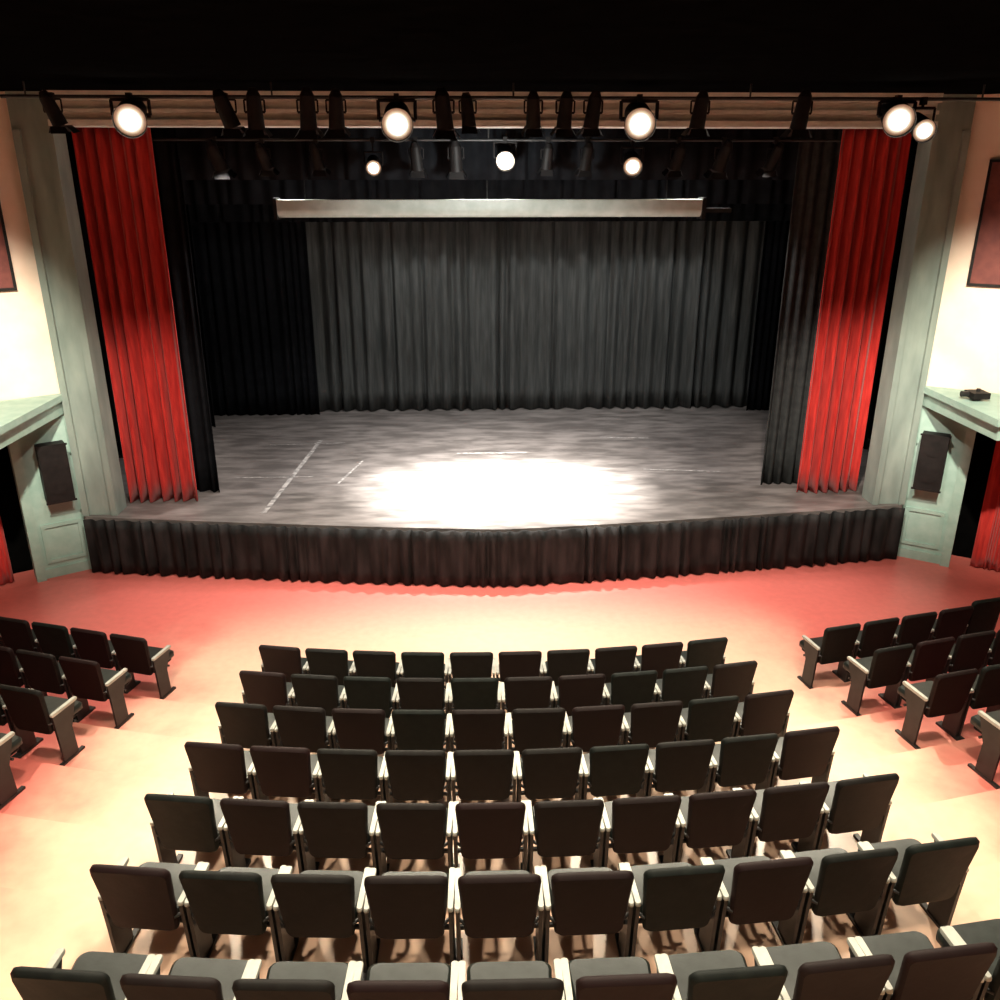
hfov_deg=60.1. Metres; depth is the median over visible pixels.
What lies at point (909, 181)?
wall
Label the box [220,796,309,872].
seat
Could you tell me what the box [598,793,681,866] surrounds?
seat
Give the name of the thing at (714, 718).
seat
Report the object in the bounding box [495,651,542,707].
seat
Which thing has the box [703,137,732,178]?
spotlight
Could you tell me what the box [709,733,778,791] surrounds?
seat
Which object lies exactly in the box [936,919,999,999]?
seat
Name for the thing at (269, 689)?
seat
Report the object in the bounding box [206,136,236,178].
spotlight
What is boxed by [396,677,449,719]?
seat
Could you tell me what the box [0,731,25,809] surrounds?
seat
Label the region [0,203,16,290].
wall panel
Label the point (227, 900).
seat
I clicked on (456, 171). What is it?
spotlight
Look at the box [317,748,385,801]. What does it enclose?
seat
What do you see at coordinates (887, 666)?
seat
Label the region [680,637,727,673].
seat
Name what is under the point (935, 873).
seat
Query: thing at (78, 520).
trim panel
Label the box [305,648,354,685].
seat
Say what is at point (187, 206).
curtain
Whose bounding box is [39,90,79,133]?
spotlight
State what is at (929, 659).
seat
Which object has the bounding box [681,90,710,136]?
spotlight
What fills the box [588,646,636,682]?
seat
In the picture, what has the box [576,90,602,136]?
spotlight
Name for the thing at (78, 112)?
header
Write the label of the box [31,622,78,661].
seat
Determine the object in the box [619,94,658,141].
spotlight
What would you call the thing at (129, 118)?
spotlight
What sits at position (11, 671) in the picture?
seat
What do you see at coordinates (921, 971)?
seat
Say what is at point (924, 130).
spotlight
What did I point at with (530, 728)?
seat
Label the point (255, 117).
spotlight
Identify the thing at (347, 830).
seat
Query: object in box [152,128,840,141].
pipe
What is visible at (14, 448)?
door frame
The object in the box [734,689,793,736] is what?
seat
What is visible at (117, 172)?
stage curtain
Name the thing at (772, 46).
ceiling
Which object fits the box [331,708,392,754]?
seat
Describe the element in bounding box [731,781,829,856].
seat
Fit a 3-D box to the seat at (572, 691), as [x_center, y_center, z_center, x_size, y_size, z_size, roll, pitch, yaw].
[0.852,2.204,9.565,0.566,0.927,0.556,-2,21,-5]
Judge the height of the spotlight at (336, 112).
0.564 m
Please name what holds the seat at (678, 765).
on the floor at (82, 813)
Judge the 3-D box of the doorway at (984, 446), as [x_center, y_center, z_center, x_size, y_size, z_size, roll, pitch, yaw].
[8.285,-0.066,14.028,1.438,2.500,0.340,12,24,28]
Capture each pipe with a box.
[0,81,999,100]
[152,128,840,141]
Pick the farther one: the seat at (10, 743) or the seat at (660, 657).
the seat at (660, 657)
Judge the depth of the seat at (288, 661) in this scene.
10.28 m
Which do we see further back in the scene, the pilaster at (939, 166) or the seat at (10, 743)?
the pilaster at (939, 166)
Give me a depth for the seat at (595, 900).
5.39 m
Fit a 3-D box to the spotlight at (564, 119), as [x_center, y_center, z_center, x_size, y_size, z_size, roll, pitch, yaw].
[0.799,-4.853,10.869,0.312,0.538,0.313,-1,21,-2]
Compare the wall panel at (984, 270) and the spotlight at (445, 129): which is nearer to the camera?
the spotlight at (445, 129)
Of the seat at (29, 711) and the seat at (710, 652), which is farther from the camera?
the seat at (710, 652)
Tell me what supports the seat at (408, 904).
on the floor at (82, 813)
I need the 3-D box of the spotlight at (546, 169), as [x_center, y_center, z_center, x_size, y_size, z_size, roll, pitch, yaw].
[0.710,-5.255,13.224,0.272,0.556,0.293,-1,21,-2]
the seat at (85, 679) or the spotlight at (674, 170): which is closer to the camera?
the seat at (85, 679)
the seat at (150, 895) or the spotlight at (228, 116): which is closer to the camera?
the seat at (150, 895)
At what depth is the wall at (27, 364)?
12.90 m
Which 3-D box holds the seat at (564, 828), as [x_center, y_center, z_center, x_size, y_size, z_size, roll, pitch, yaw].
[0.489,2.518,6.625,0.566,0.927,0.556,-1,21,-3]
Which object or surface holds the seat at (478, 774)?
on the floor at (82, 813)
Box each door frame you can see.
[8,440,46,581]
[939,427,976,566]
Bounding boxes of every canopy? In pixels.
[0,394,63,448]
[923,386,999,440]
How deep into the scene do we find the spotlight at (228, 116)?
10.63 m
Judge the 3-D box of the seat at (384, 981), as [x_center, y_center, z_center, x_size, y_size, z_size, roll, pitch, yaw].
[-0.508,2.730,4.660,0.566,0.927,0.556,0,21,0]
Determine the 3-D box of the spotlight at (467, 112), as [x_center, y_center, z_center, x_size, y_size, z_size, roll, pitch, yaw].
[-0.381,-4.834,10.798,0.286,0.480,0.286,-1,21,-2]
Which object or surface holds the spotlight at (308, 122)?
hanging from the pipe at (24, 95)
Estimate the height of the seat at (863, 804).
0.927 m
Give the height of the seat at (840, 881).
0.927 m
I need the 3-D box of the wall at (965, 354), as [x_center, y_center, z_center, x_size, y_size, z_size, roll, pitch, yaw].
[8.045,-2.202,13.033,2.836,7.200,0.200,12,24,28]
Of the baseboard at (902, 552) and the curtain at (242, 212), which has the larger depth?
the curtain at (242, 212)
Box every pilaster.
[5,91,126,515]
[862,94,976,504]
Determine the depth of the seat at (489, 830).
6.31 m
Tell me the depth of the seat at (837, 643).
10.86 m
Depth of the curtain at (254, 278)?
18.95 m
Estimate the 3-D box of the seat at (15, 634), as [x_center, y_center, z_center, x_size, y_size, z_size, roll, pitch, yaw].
[-6.093,1.834,11.242,0.566,0.927,0.556,5,21,14]
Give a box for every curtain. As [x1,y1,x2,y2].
[0,517,13,584]
[66,128,917,179]
[71,127,197,502]
[73,180,122,457]
[150,128,219,491]
[183,180,794,204]
[186,205,215,426]
[189,204,791,221]
[191,222,319,415]
[305,221,765,411]
[746,221,789,410]
[760,129,842,484]
[796,129,911,493]
[863,180,907,448]
[970,441,999,571]
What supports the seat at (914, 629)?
on the floor at (82, 813)
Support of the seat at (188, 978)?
on the floor at (82, 813)
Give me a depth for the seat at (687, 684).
9.38 m
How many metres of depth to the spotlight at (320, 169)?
13.04 m
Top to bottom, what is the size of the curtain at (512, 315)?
5.310 m
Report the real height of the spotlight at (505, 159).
0.493 m
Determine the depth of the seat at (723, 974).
4.37 m
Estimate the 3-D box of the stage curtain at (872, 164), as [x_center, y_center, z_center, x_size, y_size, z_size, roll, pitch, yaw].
[5.662,-2.957,13.993,1.060,5.970,0.315,-1,21,-2]
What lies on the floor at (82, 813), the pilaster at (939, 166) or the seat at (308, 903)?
the seat at (308, 903)
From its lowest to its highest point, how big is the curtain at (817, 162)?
6.120 m
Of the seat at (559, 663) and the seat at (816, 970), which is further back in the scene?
the seat at (559, 663)
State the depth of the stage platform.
16.09 m
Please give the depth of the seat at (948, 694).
8.98 m
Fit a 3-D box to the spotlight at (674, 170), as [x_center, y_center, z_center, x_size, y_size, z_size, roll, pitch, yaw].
[2.683,-5.277,13.300,0.312,0.570,0.311,-1,21,-2]
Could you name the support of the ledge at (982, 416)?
attached to the wall at (965, 354)
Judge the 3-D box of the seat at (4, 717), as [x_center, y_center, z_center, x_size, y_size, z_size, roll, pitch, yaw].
[-5.219,2.142,9.024,0.566,0.927,0.556,6,22,15]
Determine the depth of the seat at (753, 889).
5.49 m
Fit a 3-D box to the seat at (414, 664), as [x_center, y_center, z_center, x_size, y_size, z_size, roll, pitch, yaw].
[-0.900,2.124,10.480,0.566,0.927,0.556,0,21,1]
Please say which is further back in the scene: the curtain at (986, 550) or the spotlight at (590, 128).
the curtain at (986, 550)
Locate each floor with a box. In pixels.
[0,555,999,999]
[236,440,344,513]
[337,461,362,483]
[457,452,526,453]
[602,437,641,437]
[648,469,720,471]
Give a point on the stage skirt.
(360, 556)
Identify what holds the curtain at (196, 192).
hanging from the batten
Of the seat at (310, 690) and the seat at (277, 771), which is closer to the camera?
the seat at (277, 771)
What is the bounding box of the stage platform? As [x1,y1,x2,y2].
[85,405,901,532]
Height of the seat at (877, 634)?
0.927 m
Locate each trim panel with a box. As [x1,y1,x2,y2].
[40,518,87,563]
[900,506,945,549]
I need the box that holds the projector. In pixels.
[960,388,990,399]
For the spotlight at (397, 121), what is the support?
hanging from the pipe at (24, 95)
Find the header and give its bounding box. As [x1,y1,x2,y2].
[46,90,943,128]
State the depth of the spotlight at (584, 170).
13.18 m
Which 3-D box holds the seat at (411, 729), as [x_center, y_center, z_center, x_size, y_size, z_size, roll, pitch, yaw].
[-0.770,2.326,8.539,0.566,0.927,0.556,0,21,1]
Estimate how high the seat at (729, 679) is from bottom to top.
0.927 m
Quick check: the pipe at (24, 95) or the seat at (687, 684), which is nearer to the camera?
the seat at (687, 684)
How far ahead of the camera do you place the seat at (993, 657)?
10.27 m
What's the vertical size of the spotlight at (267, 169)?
0.561 m
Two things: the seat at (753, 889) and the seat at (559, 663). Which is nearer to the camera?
the seat at (753, 889)
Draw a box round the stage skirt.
[83,507,904,586]
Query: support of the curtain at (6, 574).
attached to the wall at (27, 364)
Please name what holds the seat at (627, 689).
on the floor at (82, 813)
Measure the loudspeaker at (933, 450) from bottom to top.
0.940 m
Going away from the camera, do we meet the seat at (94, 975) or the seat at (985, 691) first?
the seat at (94, 975)
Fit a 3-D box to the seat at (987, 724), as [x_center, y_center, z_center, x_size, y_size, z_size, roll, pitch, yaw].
[4.867,2.177,8.226,0.566,0.927,0.556,-6,22,-15]
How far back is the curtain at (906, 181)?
16.43 m
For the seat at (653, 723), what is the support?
on the floor at (82, 813)
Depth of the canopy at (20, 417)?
12.50 m
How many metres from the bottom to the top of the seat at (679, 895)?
0.927 m
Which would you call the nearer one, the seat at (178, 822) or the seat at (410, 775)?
the seat at (178, 822)
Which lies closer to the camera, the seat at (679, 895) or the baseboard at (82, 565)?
the seat at (679, 895)
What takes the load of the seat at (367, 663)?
on the floor at (82, 813)
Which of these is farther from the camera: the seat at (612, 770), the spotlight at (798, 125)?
the spotlight at (798, 125)
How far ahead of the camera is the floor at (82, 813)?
10.04 m
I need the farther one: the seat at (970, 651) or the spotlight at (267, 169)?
the spotlight at (267, 169)
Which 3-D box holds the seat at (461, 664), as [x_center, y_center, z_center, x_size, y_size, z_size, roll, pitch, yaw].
[-0.338,2.124,10.477,0.566,0.927,0.556,0,21,-1]
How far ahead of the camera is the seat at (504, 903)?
5.36 m
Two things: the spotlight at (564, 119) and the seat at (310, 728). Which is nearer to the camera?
the seat at (310, 728)
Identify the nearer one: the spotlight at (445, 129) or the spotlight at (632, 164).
the spotlight at (445, 129)
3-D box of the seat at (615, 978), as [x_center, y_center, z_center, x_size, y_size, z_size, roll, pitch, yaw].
[0.622,2.718,4.691,0.566,0.927,0.556,-1,21,-3]
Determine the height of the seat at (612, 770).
0.927 m
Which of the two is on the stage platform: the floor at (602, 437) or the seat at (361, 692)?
the floor at (602, 437)
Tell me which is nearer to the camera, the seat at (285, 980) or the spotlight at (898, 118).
the seat at (285, 980)
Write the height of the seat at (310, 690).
0.927 m
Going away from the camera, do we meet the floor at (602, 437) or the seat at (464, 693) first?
the seat at (464, 693)
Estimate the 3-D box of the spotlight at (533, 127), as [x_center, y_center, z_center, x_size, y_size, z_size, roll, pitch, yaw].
[0.423,-4.845,10.858,0.305,0.532,0.333,-1,21,-2]
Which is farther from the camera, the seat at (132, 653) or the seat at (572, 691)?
the seat at (132, 653)
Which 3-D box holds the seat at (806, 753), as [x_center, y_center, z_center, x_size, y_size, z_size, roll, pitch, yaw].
[2.660,2.324,7.841,0.566,0.927,0.556,-4,21,-9]
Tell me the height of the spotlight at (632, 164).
0.571 m
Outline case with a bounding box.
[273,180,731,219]
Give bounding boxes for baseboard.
[45,559,91,578]
[897,547,940,563]
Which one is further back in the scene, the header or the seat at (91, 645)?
the header
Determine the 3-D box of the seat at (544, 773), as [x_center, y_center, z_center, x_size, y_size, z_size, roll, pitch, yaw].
[0.421,2.418,7.593,0.566,0.927,0.556,-1,21,-3]
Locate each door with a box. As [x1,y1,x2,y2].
[0,446,32,573]
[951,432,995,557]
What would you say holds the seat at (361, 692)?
on the floor at (82, 813)
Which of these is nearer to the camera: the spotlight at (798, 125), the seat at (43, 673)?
the seat at (43, 673)
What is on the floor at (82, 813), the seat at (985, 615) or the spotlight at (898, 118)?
the seat at (985, 615)
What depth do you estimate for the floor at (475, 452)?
17.11 m
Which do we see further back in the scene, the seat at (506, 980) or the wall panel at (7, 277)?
the wall panel at (7, 277)
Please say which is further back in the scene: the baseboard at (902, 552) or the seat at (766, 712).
the baseboard at (902, 552)
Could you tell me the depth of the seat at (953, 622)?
11.18 m
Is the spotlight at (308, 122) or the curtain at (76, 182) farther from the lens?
the curtain at (76, 182)
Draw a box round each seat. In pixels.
[0,616,40,655]
[0,646,27,687]
[0,684,84,765]
[0,688,39,757]
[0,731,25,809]
[10,948,154,999]
[16,649,91,719]
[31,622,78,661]
[59,656,133,728]
[70,627,136,681]
[89,857,203,957]
[110,633,175,698]
[120,954,254,999]
[144,792,245,866]
[179,862,286,961]
[184,741,256,798]
[215,702,276,748]
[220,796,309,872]
[232,959,355,999]
[239,670,293,712]
[250,746,320,801]
[259,645,307,682]
[271,866,370,979]
[272,705,333,752]
[290,674,345,715]
[297,799,380,875]
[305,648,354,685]
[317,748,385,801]
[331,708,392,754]
[343,676,397,717]
[346,961,458,999]
[352,650,401,687]
[364,867,456,965]
[375,801,453,875]
[384,750,451,807]
[391,709,450,790]
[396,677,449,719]
[400,652,449,718]
[448,652,494,711]
[449,677,500,751]
[450,709,507,790]
[451,749,516,801]
[453,800,527,903]
[455,866,543,961]
[458,958,564,999]
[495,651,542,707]
[501,676,553,747]
[507,708,566,789]
[515,747,582,838]
[526,797,604,873]
[540,863,633,962]
[541,649,589,685]
[552,674,605,716]
[561,954,676,999]
[565,704,624,751]
[581,744,649,799]
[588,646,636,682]
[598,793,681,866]
[604,670,657,712]
[623,701,682,747]
[624,857,724,956]
[635,642,682,678]
[646,739,714,796]
[655,666,708,707]
[661,946,787,999]
[668,788,756,862]
[679,695,739,741]
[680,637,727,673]
[705,660,757,702]
[706,850,813,950]
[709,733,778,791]
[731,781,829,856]
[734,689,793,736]
[759,937,894,999]
[770,726,839,786]
[778,842,898,943]
[796,773,898,849]
[797,623,860,688]
[836,617,899,680]
[841,644,912,715]
[849,926,997,999]
[854,832,979,934]
[882,637,954,707]
[892,611,936,649]
[895,668,977,748]
[929,606,973,643]
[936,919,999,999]
[939,664,999,739]
[944,630,995,674]
[947,597,999,633]
[967,710,999,788]
[984,630,999,666]
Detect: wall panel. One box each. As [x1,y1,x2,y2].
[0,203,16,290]
[966,159,999,287]
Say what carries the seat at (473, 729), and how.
on the floor at (82, 813)
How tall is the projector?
0.170 m
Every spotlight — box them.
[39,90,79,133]
[109,92,151,137]
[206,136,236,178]
[213,88,245,136]
[243,87,272,137]
[255,138,279,175]
[294,87,323,138]
[309,137,330,175]
[324,88,350,137]
[363,137,383,176]
[376,93,416,141]
[408,137,427,177]
[432,87,459,138]
[446,137,466,178]
[458,92,478,133]
[493,137,516,171]
[521,91,545,136]
[537,137,554,175]
[550,90,574,136]
[574,137,594,176]
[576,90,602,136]
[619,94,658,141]
[620,140,644,176]
[662,137,685,176]
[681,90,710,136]
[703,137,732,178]
[755,137,783,176]
[780,89,812,137]
[876,95,916,137]
[910,97,936,142]
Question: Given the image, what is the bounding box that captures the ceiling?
[0,0,999,94]
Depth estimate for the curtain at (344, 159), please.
13.70 m
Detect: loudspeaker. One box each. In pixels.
[34,440,76,505]
[911,431,950,492]
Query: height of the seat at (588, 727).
0.927 m
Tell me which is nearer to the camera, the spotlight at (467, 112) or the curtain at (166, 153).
the spotlight at (467, 112)
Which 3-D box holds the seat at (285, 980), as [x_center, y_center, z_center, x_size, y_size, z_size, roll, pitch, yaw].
[-1.073,2.728,4.666,0.566,0.927,0.556,0,21,1]
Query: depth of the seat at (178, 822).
6.40 m
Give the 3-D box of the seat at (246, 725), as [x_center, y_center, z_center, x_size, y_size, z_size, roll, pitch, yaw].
[-2.456,2.288,8.638,0.566,0.927,0.556,2,21,6]
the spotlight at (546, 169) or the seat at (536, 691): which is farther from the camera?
the spotlight at (546, 169)
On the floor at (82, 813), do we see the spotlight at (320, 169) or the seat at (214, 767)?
the seat at (214, 767)
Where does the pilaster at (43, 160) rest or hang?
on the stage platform
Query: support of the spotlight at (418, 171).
hanging from the pipe at (153, 139)
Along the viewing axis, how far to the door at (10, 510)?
13.94 m
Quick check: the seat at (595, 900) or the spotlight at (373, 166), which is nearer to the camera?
the seat at (595, 900)
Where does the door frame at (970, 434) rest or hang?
attached to the wall at (965, 354)
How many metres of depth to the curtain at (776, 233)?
19.36 m
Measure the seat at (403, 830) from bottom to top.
0.927 m
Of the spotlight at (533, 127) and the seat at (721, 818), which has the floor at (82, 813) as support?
the seat at (721, 818)
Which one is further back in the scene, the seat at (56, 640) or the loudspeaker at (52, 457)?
the loudspeaker at (52, 457)
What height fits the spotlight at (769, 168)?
0.571 m
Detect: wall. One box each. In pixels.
[0,91,89,579]
[868,180,911,439]
[899,94,999,558]
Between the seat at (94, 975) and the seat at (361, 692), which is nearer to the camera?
the seat at (94, 975)

